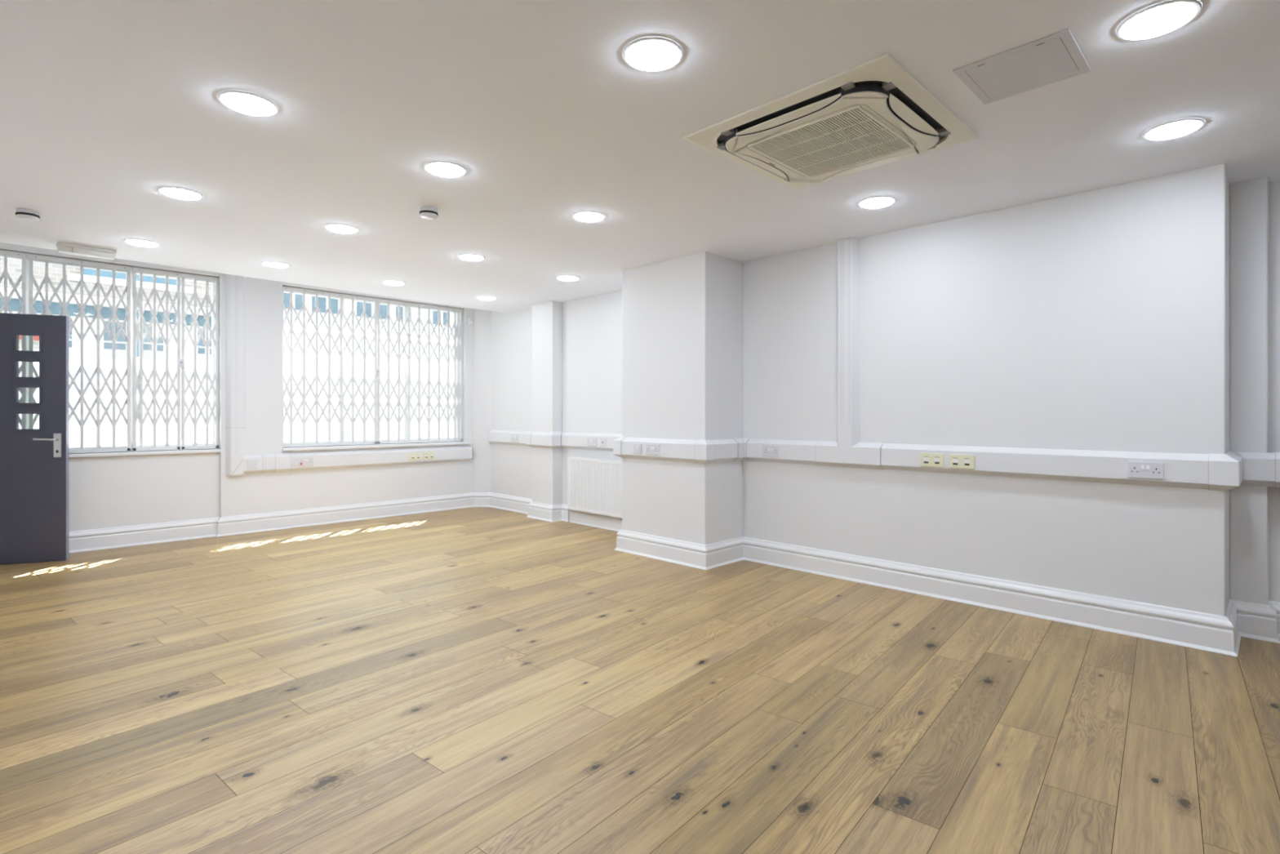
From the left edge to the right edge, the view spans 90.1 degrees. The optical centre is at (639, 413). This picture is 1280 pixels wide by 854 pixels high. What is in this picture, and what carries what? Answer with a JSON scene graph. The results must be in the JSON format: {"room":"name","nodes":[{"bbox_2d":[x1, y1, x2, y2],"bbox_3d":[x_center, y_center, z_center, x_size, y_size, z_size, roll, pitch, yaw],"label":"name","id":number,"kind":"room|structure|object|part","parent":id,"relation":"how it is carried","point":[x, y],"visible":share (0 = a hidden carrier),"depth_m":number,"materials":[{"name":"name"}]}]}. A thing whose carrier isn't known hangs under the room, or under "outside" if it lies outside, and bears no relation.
{"room":"empty office room","nodes":[
{"label":"empty office room","id":0,"kind":"room"},
{"bbox_2d":[0,242,473,531],"bbox_3d":[-3.825,-0.155,6.491,4.670,2.750,0.210,0,0,-45],"label":"wall","id":1,"kind":"structure","parent":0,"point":[120,491],"depth_m":6.32,"materials":[{"name":"paint"}]},
{"bbox_2d":[0,253,221,457],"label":"window","id":2,"kind":"structure","parent":1,"relation":"attached to","point":[198,451],"depth_m":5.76,"materials":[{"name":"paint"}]},
{"bbox_2d":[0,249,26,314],"bbox_3d":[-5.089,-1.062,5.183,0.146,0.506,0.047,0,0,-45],"label":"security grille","id":3,"kind":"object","parent":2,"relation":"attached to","point":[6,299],"depth_m":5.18,"materials":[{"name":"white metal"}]},
{"bbox_2d":[18,361,26,377],"bbox_3d":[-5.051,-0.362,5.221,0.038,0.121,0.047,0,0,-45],"label":"security grille","id":4,"kind":"object","parent":2,"relation":"attached to","point":[22,369],"depth_m":5.21,"materials":[{"name":"white metal"}]},
{"bbox_3d":[-5.047,-0.486,5.228,0.025,1.639,0.032,0,0,-45],"label":"post","id":5,"kind":"part","parent":4,"relation":"part of","materials":[{"name":"white metal"}]},
{"bbox_2d":[18,387,26,402],"bbox_3d":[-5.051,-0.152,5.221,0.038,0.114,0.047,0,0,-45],"label":"security grille","id":6,"kind":"object","parent":2,"relation":"attached to","point":[23,390],"depth_m":5.21,"materials":[{"name":"white metal"}]},
{"bbox_2d":[18,413,26,429],"bbox_3d":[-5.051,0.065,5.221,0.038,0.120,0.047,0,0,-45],"label":"security grille","id":7,"kind":"object","parent":2,"relation":"attached to","point":[22,421],"depth_m":5.21,"materials":[{"name":"white metal"}]},
{"bbox_2d":[28,253,130,453],"bbox_3d":[-4.791,-0.489,5.481,0.656,1.654,0.048,0,0,-45],"label":"security grille","id":8,"kind":"object","parent":2,"relation":"attached to","point":[32,257],"visible":0.77,"depth_m":5.54,"materials":[{"name":"white metal"}]},
{"bbox_3d":[-5.016,-0.486,5.259,0.025,1.639,0.032,0,0,-45],"label":"post","id":9,"kind":"part","parent":8,"relation":"part of","materials":[{"name":"white metal"}]},
{"bbox_3d":[-4.569,-0.486,5.705,0.025,1.639,0.032,0,0,-45],"label":"post","id":10,"kind":"part","parent":8,"relation":"part of","materials":[{"name":"white metal"}]},
{"bbox_3d":[-4.777,0.355,5.519,1.950,0.030,0.180,0,0,-45],"label":"sill","id":11,"kind":"part","parent":2,"relation":"part of","materials":[{"name":"paint"}]},
{"bbox_2d":[132,266,218,451],"bbox_3d":[-4.313,-0.489,5.951,0.657,1.654,0.059,0,0,-45],"label":"security grille","id":12,"kind":"object","parent":2,"relation":"attached to","point":[137,298],"visible":1,"depth_m":5.95,"materials":[{"name":"white metal"}]},
{"bbox_3d":[-4.542,-0.486,5.732,0.025,1.639,0.032,0,0,-45],"label":"post","id":13,"kind":"part","parent":12,"relation":"part of","materials":[{"name":"white metal"}]},
{"bbox_3d":[-4.311,-0.486,5.963,0.025,1.639,0.032,0,0,-45],"label":"post","id":14,"kind":"part","parent":12,"relation":"part of","materials":[{"name":"white metal"}]},
{"bbox_3d":[-4.287,-0.486,5.987,0.025,1.639,0.032,0,0,-45],"label":"post","id":15,"kind":"part","parent":12,"relation":"part of","materials":[{"name":"white metal"}]},
{"bbox_3d":[-4.095,-0.486,6.179,0.025,1.639,0.032,0,0,-45],"label":"post","id":16,"kind":"part","parent":12,"relation":"part of","materials":[{"name":"white metal"}]},
{"bbox_2d":[69,492,474,552],"bbox_3d":[-3.747,1.082,6.413,4.670,0.176,0.081,0,0,-45],"label":"baseboard","id":17,"kind":"structure","parent":1,"relation":"attached to","point":[82,540],"depth_m":6.30,"materials":[{"name":"paint"}]},
{"bbox_2d":[225,273,472,475],"bbox_3d":[-3.052,-0.466,7.086,2.657,2.126,0.063,0,0,-45],"label":"cable trunking","id":18,"kind":"object","parent":1,"relation":"attached to","point":[236,458],"visible":0.94,"depth_m":6.24,"materials":[{"name":"white plastic"}]},
{"bbox_2d":[289,457,297,466],"bbox_3d":[-3.562,0.496,6.544,0.086,0.086,0.008,0,0,-45],"label":"blank plate","id":19,"kind":"object","parent":18,"relation":"attached to","point":[293,461],"visible":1,"depth_m":6.55,"materials":[{"name":"white plastic"}]},
{"bbox_2d":[297,457,313,466],"bbox_3d":[-3.469,0.495,6.631,0.146,0.086,0.016,0,0,-45],"label":"power socket","id":20,"kind":"object","parent":18,"relation":"attached to","point":[302,461],"visible":1,"depth_m":6.62,"materials":[{"name":"white plastic"}]},
{"bbox_2d":[408,452,421,460],"bbox_3d":[-2.628,0.498,7.473,0.146,0.086,0.014,0,0,-45],"label":"outlet","id":21,"kind":"object","parent":18,"relation":"attached to","point":[415,455],"visible":1,"depth_m":7.47,"materials":[{"name":"beige plastic"}]},
{"bbox_2d":[422,451,435,459],"bbox_3d":[-2.508,0.498,7.594,0.146,0.086,0.014,0,0,-45],"label":"outlet","id":22,"kind":"object","parent":18,"relation":"attached to","point":[426,455],"visible":1,"depth_m":7.59,"materials":[{"name":"beige plastic"}]},
{"bbox_2d":[282,291,470,451],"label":"window","id":23,"kind":"structure","parent":1,"relation":"attached to","point":[405,308],"depth_m":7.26,"materials":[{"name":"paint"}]},
{"bbox_2d":[282,285,462,447],"bbox_3d":[-2.963,-0.484,7.301,2.066,1.664,0.059,0,0,-45],"label":"security grille","id":24,"kind":"object","parent":23,"relation":"attached to","point":[458,330],"visible":0.98,"depth_m":7.25,"materials":[{"name":"white metal"}]},
{"bbox_3d":[-3.012,-0.481,7.263,0.025,1.649,0.032,0,0,-45],"label":"post","id":25,"kind":"part","parent":24,"relation":"part of","materials":[{"name":"white metal"}]},
{"bbox_3d":[-2.987,-0.481,7.287,0.025,1.649,0.032,0,0,-45],"label":"post","id":26,"kind":"part","parent":24,"relation":"part of","materials":[{"name":"white metal"}]},
{"bbox_3d":[-2.247,-0.481,8.028,0.025,1.649,0.032,0,0,-45],"label":"post","id":27,"kind":"part","parent":24,"relation":"part of","materials":[{"name":"white metal"}]},
{"bbox_3d":[-2.952,0.365,7.319,2.125,0.030,0.215,0,0,-45],"label":"sill","id":28,"kind":"part","parent":23,"relation":"part of","materials":[{"name":"paint"}]},
{"bbox_2d":[467,317,472,325],"bbox_3d":[-2.127,-1.160,8.022,0.056,0.098,0.046,0,0,-45],"label":"sensor","id":29,"kind":"object","parent":1,"relation":"attached to","point":[469,319],"visible":1,"depth_m":8.00,"materials":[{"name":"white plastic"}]},
{"bbox_2d":[473,308,532,498],"bbox_3d":[-1.488,-0.155,7.973,0.730,2.750,1.420,0,0,-45],"label":"wall","id":30,"kind":"structure","parent":0,"point":[503,341],"depth_m":7.91,"materials":[{"name":"paint"}]},
{"bbox_2d":[473,492,532,514],"bbox_3d":[-1.626,1.082,7.694,0.178,0.176,1.220,0,0,-45],"label":"baseboard","id":31,"kind":"structure","parent":30,"relation":"attached to","point":[506,502],"depth_m":7.85,"materials":[{"name":"paint"}]},
{"bbox_2d":[532,301,562,504],"bbox_3d":[-0.842,-0.155,7.347,0.700,2.750,0.380,0,0,-45],"label":"wall pier","id":32,"kind":"object","parent":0,"point":[547,317],"visible":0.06,"depth_m":7.05,"materials":[{"name":"paint"}]},
{"bbox_2d":[526,501,552,521],"bbox_3d":[-1.059,1.082,7.129,0.176,0.176,0.472,0,0,-45],"label":"baseboard","id":33,"kind":"object","parent":32,"relation":"attached to","point":[536,510],"visible":0.92,"depth_m":7.07,"materials":[{"name":"paint"}]},
{"bbox_2d":[562,290,622,504],"bbox_3d":[-0.094,-0.155,6.691,0.570,2.750,1.605,0,0,-45],"label":"wall","id":34,"kind":"structure","parent":0,"point":[592,326],"depth_m":6.70,"materials":[{"name":"paint"}]},
{"bbox_2d":[487,429,622,450],"bbox_3d":[-0.868,0.289,6.933,0.183,0.183,3.040,0,0,-45],"label":"cable trunking","id":35,"kind":"object","parent":34,"relation":"attached to","point":[531,438],"visible":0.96,"depth_m":6.97,"materials":[{"name":"white plastic"}]},
{"bbox_2d":[511,434,519,441],"bbox_3d":[-1.491,0.289,7.603,0.146,0.086,0.015,0,0,45],"label":"power socket","id":36,"kind":"object","parent":35,"relation":"attached to","point":[514,437],"visible":1,"depth_m":7.59,"materials":[{"name":"white plastic"}]},
{"bbox_2d":[586,437,596,445],"bbox_3d":[-0.501,0.289,6.613,0.146,0.086,0.015,0,0,45],"label":"power socket","id":37,"kind":"object","parent":35,"relation":"attached to","point":[590,441],"visible":1,"depth_m":6.60,"materials":[{"name":"white plastic"}]},
{"bbox_2d":[600,437,606,446],"bbox_3d":[-0.375,0.289,6.491,0.086,0.086,0.010,0,0,45],"label":"outlet","id":38,"kind":"object","parent":35,"relation":"attached to","point":[602,441],"visible":1,"depth_m":6.49,"materials":[{"name":"white plastic"}]},
{"bbox_2d":[551,503,622,531],"bbox_3d":[-0.357,1.082,6.427,0.176,0.176,1.605,0,0,-45],"label":"baseboard","id":39,"kind":"structure","parent":34,"relation":"attached to","point":[560,511],"depth_m":6.72,"materials":[{"name":"paint"}]},
{"bbox_2d":[567,457,622,522],"bbox_3d":[-0.324,0.818,6.450,0.096,0.705,1.280,0,0,-45],"label":"radiator","id":40,"kind":"object","parent":34,"relation":"attached to","point":[594,486],"visible":0.73,"depth_m":6.52,"materials":[{"name":"metal"}]},
{"bbox_3d":[-0.331,1.004,6.411,0.031,0.031,1.235,0,0,-45],"label":"rail","id":41,"kind":"part","parent":40,"relation":"part of","materials":[{"name":"metal"}]},
{"bbox_2d":[0,506,1279,853],"bbox_3d":[-0.120,1.171,3.260,5.360,0.003,10.020,0,0,-45],"label":"floor","id":42,"kind":"structure","parent":0,"point":[470,680],"depth_m":2.50,"materials":[{"name":"brown wood"}]},
{"bbox_2d":[0,0,1279,313],"bbox_3d":[0.141,-1.380,2.934,5.550,0.300,9.450,0,0,-45],"label":"ceiling","id":43,"kind":"structure","parent":0,"point":[105,104],"depth_m":2.73,"materials":[{"name":"paint"}]},
{"bbox_2d":[15,208,39,221],"bbox_3d":[-3.711,-1.203,3.869,0.108,0.054,0.108,0,0,-45],"label":"smoke detector","id":44,"kind":"object","parent":43,"relation":"attached to","point":[28,215],"visible":1,"depth_m":3.84,"materials":[{"name":"white plastic"}]},
{"bbox_2d":[56,241,116,260],"bbox_3d":[-4.086,-1.199,4.716,0.092,0.062,0.332,0,0,43],"label":"emergency light","id":45,"kind":"object","parent":43,"relation":"attached to","point":[62,247],"visible":1,"depth_m":4.69,"materials":[{"name":"white plastic"}]},
{"bbox_2d":[124,238,160,247],"bbox_3d":[-3.575,-1.221,4.586,0.208,0.018,0.208,0,0,-45],"label":"recessed light","id":46,"kind":"object","parent":43,"relation":"in","point":[140,242],"visible":1,"depth_m":4.55,"materials":[{"name":"white plastic"}]},
{"bbox_2d":[157,186,203,199],"bbox_3d":[-2.558,-1.221,3.556,0.208,0.018,0.208,0,0,-45],"label":"recessed light","id":47,"kind":"object","parent":43,"relation":"in","point":[179,193],"visible":1,"depth_m":3.52,"materials":[{"name":"white plastic"}]},
{"bbox_2d":[217,89,279,116],"bbox_3d":[-1.550,-1.221,2.530,0.208,0.018,0.208,0,0,-45],"label":"recessed light","id":48,"kind":"object","parent":43,"relation":"in","point":[240,101],"visible":1,"depth_m":2.50,"materials":[{"name":"white plastic"}]},
{"bbox_2d":[261,261,290,267],"bbox_3d":[-2.993,-1.221,5.249,0.208,0.018,0.208,0,0,-45],"label":"recessed light","id":49,"kind":"object","parent":43,"relation":"in","point":[270,264],"visible":1,"depth_m":5.21,"materials":[{"name":"white plastic"}]},
{"bbox_2d":[324,223,358,233],"bbox_3d":[-1.978,-1.221,4.231,0.208,0.018,0.208,0,0,-45],"label":"recessed light","id":50,"kind":"object","parent":43,"relation":"in","point":[337,228],"visible":1,"depth_m":4.19,"materials":[{"name":"white plastic"}]},
{"bbox_2d":[382,280,405,285],"bbox_3d":[-2.309,-1.221,5.985,0.208,0.018,0.208,0,0,-45],"label":"recessed light","id":51,"kind":"object","parent":43,"relation":"in","point":[392,282],"visible":1,"depth_m":5.94,"materials":[{"name":"white plastic"}]},
{"bbox_2d":[419,206,438,219],"bbox_3d":[-1.269,-1.203,3.836,0.108,0.054,0.108,0,0,-45],"label":"smoke detector","id":52,"kind":"object","parent":43,"relation":"attached to","point":[425,212],"visible":1,"depth_m":3.80,"materials":[{"name":"white plastic"}]},
{"bbox_2d":[423,160,466,177],"bbox_3d":[-0.977,-1.221,3.207,0.208,0.018,0.208,0,0,-45],"label":"recessed light","id":53,"kind":"object","parent":43,"relation":"in","point":[439,168],"visible":1,"depth_m":3.17,"materials":[{"name":"white plastic"}]},
{"bbox_2d":[457,253,484,261],"bbox_3d":[-1.324,-1.221,5.008,0.208,0.018,0.208,0,0,-45],"label":"recessed light","id":54,"kind":"object","parent":43,"relation":"in","point":[471,257],"visible":1,"depth_m":4.96,"materials":[{"name":"white plastic"}]},
{"bbox_2d":[475,296,496,300],"bbox_3d":[-1.629,-1.221,6.769,0.208,0.018,0.208,0,0,-45],"label":"recessed light","id":55,"kind":"object","parent":43,"relation":"in","point":[484,298],"visible":1,"depth_m":6.72,"materials":[{"name":"white plastic"}]},
{"bbox_2d":[556,275,579,280],"bbox_3d":[-0.651,-1.221,5.774,0.208,0.018,0.208,0,0,-45],"label":"recessed light","id":56,"kind":"object","parent":43,"relation":"in","point":[564,277],"visible":1,"depth_m":5.73,"materials":[{"name":"white plastic"}]},
{"bbox_2d":[572,210,605,222],"bbox_3d":[-0.318,-1.221,3.974,0.208,0.018,0.208,0,0,-45],"label":"recessed light","id":57,"kind":"object","parent":43,"relation":"in","point":[585,215],"visible":1,"depth_m":3.94,"materials":[{"name":"white plastic"}]},
{"bbox_2d":[622,36,683,71],"bbox_3d":[0.044,-1.221,2.186,0.208,0.018,0.208,0,0,-45],"label":"recessed light","id":58,"kind":"object","parent":43,"relation":"in","point":[649,54],"visible":1,"depth_m":2.16,"materials":[{"name":"white plastic"}]},
{"bbox_2d":[684,53,977,189],"bbox_3d":[0.847,-1.207,2.834,0.926,0.045,0.926,0,0,-45],"label":"air conditioner","id":59,"kind":"object","parent":43,"relation":"attached to","point":[873,113],"visible":1,"depth_m":2.69,"materials":[{"name":"white plastic"}]},
{"bbox_2d":[747,105,914,177],"bbox_3d":[0.847,-1.188,2.834,0.524,0.007,0.524,0,0,-45],"label":"grille","id":60,"kind":"object","parent":59,"relation":"attached to","point":[853,135],"depth_m":2.80,"materials":[{"name":"white plastic"}]},
{"bbox_3d":[0.847,-1.211,2.834,0.737,0.032,0.737,0,0,-45],"label":"panel","id":61,"kind":"part","parent":59,"relation":"part of","materials":[{"name":"beige plastic"}]},
{"bbox_3d":[0.847,-1.209,2.834,0.734,0.036,0.734,0,0,-45],"label":"panel","id":62,"kind":"part","parent":59,"relation":"part of","materials":[{"name":"white plastic"}]},
{"bbox_2d":[857,195,896,208],"bbox_3d":[1.374,-1.221,3.704,0.208,0.018,0.208,0,0,-45],"label":"recessed light","id":63,"kind":"object","parent":43,"relation":"in","point":[877,202],"visible":1,"depth_m":3.67,"materials":[{"name":"white plastic"}]},
{"bbox_2d":[952,28,1091,104],"bbox_3d":[1.367,-1.228,2.285,0.352,0.004,0.352,0,0,-45],"label":"access hatch","id":64,"kind":"object","parent":43,"relation":"attached to","point":[1056,57],"visible":1,"depth_m":2.27,"materials":[{"name":"grey metal"}]},
{"bbox_3d":[1.367,-1.228,2.285,0.289,0.003,0.289,0,0,-45],"label":"hatch door","id":65,"kind":"part","parent":64,"relation":"part of","materials":[{"name":"grey metal"}]},
{"bbox_2d":[1115,0,1201,40],"bbox_3d":[1.617,-1.221,1.995,0.208,0.018,0.208,0,0,-45],"label":"recessed light","id":66,"kind":"object","parent":43,"relation":"in","point":[1166,17],"visible":1,"depth_m":1.97,"materials":[{"name":"white plastic"}]},
{"bbox_2d":[1142,118,1204,140],"bbox_3d":[2.304,-1.221,2.759,0.208,0.018,0.208,0,0,-45],"label":"recessed light","id":67,"kind":"object","parent":43,"relation":"in","point":[1176,128],"visible":1,"depth_m":2.73,"materials":[{"name":"white plastic"}]},
{"bbox_2d":[622,251,742,544],"bbox_3d":[0.585,-0.155,5.584,1.175,2.750,0.920,0,0,-45],"label":"wall pillar","id":68,"kind":"structure","parent":0,"point":[682,317],"depth_m":5.07,"materials":[{"name":"paint"}]},
{"bbox_2d":[613,436,743,463],"bbox_3d":[0.365,0.289,5.364,0.658,0.183,1.026,0,0,-45],"label":"cable trunking","id":69,"kind":"object","parent":68,"relation":"attached to","point":[700,451],"visible":0.98,"depth_m":5.01,"materials":[{"name":"white plastic"}]},
{"bbox_2d":[633,443,641,453],"bbox_3d":[-0.024,0.289,5.277,0.086,0.086,0.020,0,0,45],"label":"light switch","id":70,"kind":"object","parent":69,"relation":"attached to","point":[637,446],"visible":1,"depth_m":5.27,"materials":[{"name":"white plastic"}]},
{"bbox_2d":[645,444,659,455],"bbox_3d":[0.100,0.289,5.156,0.146,0.086,0.015,0,0,45],"label":"power socket","id":71,"kind":"object","parent":69,"relation":"attached to","point":[651,449],"visible":1,"depth_m":5.15,"materials":[{"name":"white plastic"}]},
{"bbox_2d":[614,528,743,569],"bbox_3d":[0.367,1.082,5.367,0.651,0.176,1.012,0,0,-45],"label":"baseboard","id":72,"kind":"structure","parent":68,"relation":"attached to","point":[709,556],"depth_m":5.04,"materials":[{"name":"paint"}]},
{"bbox_2d":[742,163,1229,616],"bbox_3d":[2.100,-0.155,4.405,0.700,2.750,2.890,0,0,-45],"label":"wall","id":73,"kind":"structure","parent":0,"point":[1097,319],"depth_m":3.78,"materials":[{"name":"paint"}]},
{"bbox_2d":[742,237,1239,491],"bbox_3d":[1.852,-0.424,4.119,0.055,1.610,2.943,0,0,-45],"label":"cable trunking","id":74,"kind":"object","parent":73,"relation":"attached to","point":[1212,472],"visible":1,"depth_m":4.12,"materials":[{"name":"white plastic"}]},
{"bbox_2d":[762,445,779,457],"bbox_3d":[1.008,0.289,4.921,0.146,0.086,0.015,0,0,45],"label":"power socket","id":75,"kind":"object","parent":74,"relation":"attached to","point":[767,451],"visible":1,"depth_m":4.91,"materials":[{"name":"white plastic"}]},
{"bbox_2d":[920,453,944,467],"bbox_3d":[1.860,0.295,4.069,0.146,0.086,0.014,0,0,45],"label":"outlet","id":76,"kind":"object","parent":74,"relation":"attached to","point":[929,460],"visible":1,"depth_m":4.07,"materials":[{"name":"beige plastic"}]},
{"bbox_2d":[948,453,974,469],"bbox_3d":[1.986,0.295,3.944,0.146,0.086,0.014,0,0,45],"label":"outlet","id":77,"kind":"object","parent":74,"relation":"attached to","point":[955,460],"visible":1,"depth_m":3.94,"materials":[{"name":"beige plastic"}]},
{"bbox_2d":[1128,461,1164,479],"bbox_3d":[2.620,0.292,3.309,0.146,0.086,0.015,0,0,45],"label":"power socket","id":78,"kind":"object","parent":74,"relation":"attached to","point":[1140,469],"visible":1,"depth_m":3.30,"materials":[{"name":"white plastic"}]},
{"bbox_2d":[742,536,1279,657],"bbox_3d":[3.005,1.082,3.341,0.566,0.176,5.675,0,0,-45],"label":"baseboard","id":79,"kind":"structure","parent":73,"relation":"attached to","point":[1212,633],"depth_m":3.64,"materials":[{"name":"paint"}]},
{"bbox_2d":[1229,177,1279,604],"bbox_3d":[4.248,-0.155,2.540,0.300,2.750,2.785,0,0,-45],"label":"wall","id":80,"kind":"structure","parent":0,"point":[1254,204],"depth_m":3.38,"materials":[{"name":"paint"}]},
{"bbox_2d":[1226,450,1279,487],"bbox_3d":[3.876,0.289,2.380,0.453,0.183,2.485,0,0,-45],"label":"cable trunking","id":81,"kind":"object","parent":80,"relation":"attached to","point":[1255,468],"visible":0.91,"depth_m":3.30,"materials":[{"name":"white plastic"}]},
{"bbox_3d":[-2.068,-0.155,1.326,0.150,2.750,10.000,0,0,-45],"label":"wall","id":82,"kind":"structure","parent":0,"visible":0},
{"bbox_2d":[0,312,69,564],"bbox_3d":[-4.938,0.194,4.921,0.813,1.945,0.106,0,0,-22],"label":"door","id":83,"kind":"structure","parent":82,"relation":"in","point":[34,463],"depth_m":5.01,"materials":[{"name":"wood"}]},
{"bbox_3d":[-4.660,0.201,5.006,0.141,0.024,0.057,0,0,-22],"label":"handle","id":84,"kind":"part","parent":83,"relation":"part of","materials":[{"name":"silver metal"}]},
{"bbox_3d":[-4.614,0.250,5.057,0.050,0.188,0.007,0,0,-22],"label":"handle plate","id":85,"kind":"part","parent":83,"relation":"part of","materials":[{"name":"silver metal"}]}
]}

